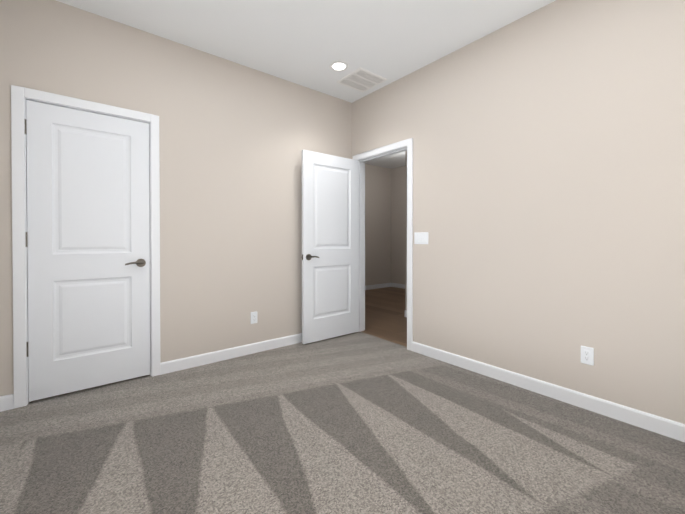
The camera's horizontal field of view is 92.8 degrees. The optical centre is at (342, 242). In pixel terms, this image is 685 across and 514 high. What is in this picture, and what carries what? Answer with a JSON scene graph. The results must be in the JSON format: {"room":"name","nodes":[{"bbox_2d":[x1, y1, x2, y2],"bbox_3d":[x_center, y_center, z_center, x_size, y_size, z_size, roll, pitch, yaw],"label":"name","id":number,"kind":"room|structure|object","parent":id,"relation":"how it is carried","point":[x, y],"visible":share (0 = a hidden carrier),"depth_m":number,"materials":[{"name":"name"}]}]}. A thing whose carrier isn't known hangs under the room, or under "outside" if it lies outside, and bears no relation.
{"room":"empty bedroom","nodes":[
{"label":"empty bedroom","id":0,"kind":"room"},
{"bbox_2d":[0,0,351,395],"bbox_3d":[-1.111,-0.302,3.058,3.285,2.765,0.120,0,1,-39],"label":"wall","id":1,"kind":"structure","parent":0,"point":[235,139],"depth_m":2.87,"materials":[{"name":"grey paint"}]},
{"bbox_2d":[0,394,13,411],"bbox_3d":[-2.205,1.042,2.101,0.125,0.095,0.014,0,1,-39],"label":"baseboard","id":2,"kind":"structure","parent":1,"relation":"attached to","point":[6,402],"depth_m":2.12,"materials":[{"name":"white wood"}]},
{"bbox_2d":[11,85,160,408],"bbox_3d":[-1.867,0.054,2.451,0.754,2.064,0.120,0,1,-39],"label":"door frame","id":3,"kind":"structure","parent":1,"relation":"attached to","point":[150,374],"depth_m":2.25,"materials":[{"name":"white wood"}]},
{"bbox_2d":[25,100,149,401],"bbox_3d":[-1.843,0.057,2.420,0.732,2.022,0.148,0,1,-39],"label":"closet door","id":4,"kind":"structure","parent":1,"relation":"in","point":[88,231],"depth_m":2.38,"materials":[{"name":"white wood"}]},
{"bbox_2d":[160,333,301,374],"bbox_3d":[-0.689,1.031,3.325,2.068,0.095,0.014,0,1,-39],"label":"baseboard","id":5,"kind":"structure","parent":1,"relation":"attached to","point":[198,360],"depth_m":3.01,"materials":[{"name":"white wood"}]},
{"bbox_2d":[251,311,256,323],"bbox_3d":[-0.862,0.735,3.185,0.070,0.115,0.010,0,1,-39],"label":"electrical outlet","id":6,"kind":"object","parent":1,"relation":"attached to","point":[253,317],"visible":1,"depth_m":3.18,"materials":[{"name":"white plastic"}]},
{"bbox_2d":[56,0,555,168],"bbox_3d":[0.594,-1.738,3.420,6.410,0.100,6.140,0,1,-39],"label":"ceiling","id":7,"kind":"structure","parent":0,"point":[305,43],"depth_m":2.57,"materials":[{"name":"white paint"}]},
{"bbox_2d":[330,61,347,70],"bbox_3d":[-0.033,-1.681,3.117,0.176,0.008,0.176,0,1,-39],"label":"recessed light","id":8,"kind":"object","parent":7,"relation":"in","point":[338,66],"visible":1,"depth_m":3.11,"materials":[{"name":"white plastic"}]},
{"bbox_2d":[337,67,387,91],"bbox_3d":[0.200,-1.684,3.405,0.385,0.007,0.380,0,1,-39],"label":"ceiling vent","id":9,"kind":"object","parent":7,"relation":"in","point":[360,79],"visible":1,"depth_m":3.39,"materials":[{"name":"white metal"}]},
{"bbox_2d":[0,332,684,513],"bbox_3d":[-0.170,1.141,1.845,3.210,0.100,4.610,0,1,-39],"label":"floor carpet","id":10,"kind":"object","parent":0,"point":[358,423],"visible":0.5,"depth_m":1.75,"materials":[{"name":"grey carpet"}]},
{"bbox_2d":[365,164,390,285],"bbox_3d":[-0.065,-0.335,6.769,3.245,2.765,0.120,0,1,-39],"label":"wall","id":11,"kind":"structure","parent":0,"point":[377,224],"depth_m":7.39,"materials":[{"name":"grey paint"}]},
{"bbox_2d":[365,283,390,289],"bbox_3d":[-0.023,1.001,6.729,3.005,0.095,0.014,0,1,-39],"label":"baseboard","id":12,"kind":"structure","parent":11,"relation":"attached to","point":[375,286],"depth_m":7.38,"materials":[{"name":"white wood"}]},
{"bbox_2d":[361,287,406,346],"bbox_3d":[1.843,1.120,4.454,3.200,0.096,6.140,0,1,-39],"label":"floor","id":13,"kind":"structure","parent":0,"point":[385,319],"depth_m":4.84,"materials":[{"name":"wood"}]},
{"bbox_2d":[391,166,405,283],"bbox_3d":[1.873,-0.336,6.856,0.120,2.765,2.180,0,1,-39],"label":"wall","id":14,"kind":"structure","parent":0,"point":[398,225],"depth_m":7.50,"materials":[{"name":"grey paint"}]},
{"bbox_2d":[391,283,404,288],"bbox_3d":[1.821,1.000,6.825,0.014,0.095,2.180,0,1,-39],"label":"baseboard","id":15,"kind":"structure","parent":14,"relation":"attached to","point":[396,285],"depth_m":7.49,"materials":[{"name":"white wood"}]},
{"bbox_2d":[405,151,406,309],"bbox_3d":[2.153,-0.303,3.213,0.120,2.765,3.840,0,1,-39],"label":"wall","id":16,"kind":"structure","parent":0,"point":[406,235],"depth_m":4.65,"materials":[{"name":"grey paint"}]},
{"bbox_2d":[352,0,684,423],"bbox_3d":[1.348,-0.297,2.531,0.120,2.765,3.790,0,1,-39],"label":"wall","id":17,"kind":"structure","parent":0,"point":[549,178],"depth_m":2.26,"materials":[{"name":"grey paint"}]},
{"bbox_2d":[301,150,358,343],"bbox_3d":[-0.117,0.046,3.637,0.782,2.022,0.148,0,1,-38],"label":"bedroom door","id":18,"kind":"structure","parent":17,"relation":"in","point":[330,246],"depth_m":3.60,"materials":[{"name":"white wood"}]},
{"bbox_2d":[353,138,412,350],"bbox_3d":[0.462,0.018,3.631,0.152,2.115,0.904,0,1,-39],"label":"door frame","id":19,"kind":"structure","parent":17,"relation":"attached to","point":[408,143],"depth_m":3.44,"materials":[{"name":"white wood"}]},
{"bbox_2d":[414,232,427,243],"bbox_3d":[0.760,-0.040,3.158,0.012,0.115,0.165,0,1,-39],"label":"switch plate","id":20,"kind":"object","parent":17,"relation":"attached to","point":[420,237],"visible":1,"depth_m":3.15,"materials":[{"name":"white plastic"}]},
{"bbox_2d":[412,341,684,441],"bbox_3d":[1.552,1.041,2.183,0.014,0.095,2.733,0,1,-39],"label":"baseboard","id":21,"kind":"structure","parent":17,"relation":"attached to","point":[652,423],"depth_m":2.21,"materials":[{"name":"white wood"}]},
{"bbox_2d":[581,345,593,365],"bbox_3d":[1.596,0.739,2.130,0.010,0.115,0.070,0,1,-39],"label":"electrical outlet","id":22,"kind":"object","parent":17,"relation":"attached to","point":[587,355],"visible":1,"depth_m":2.12,"materials":[{"name":"white plastic"}]}
]}

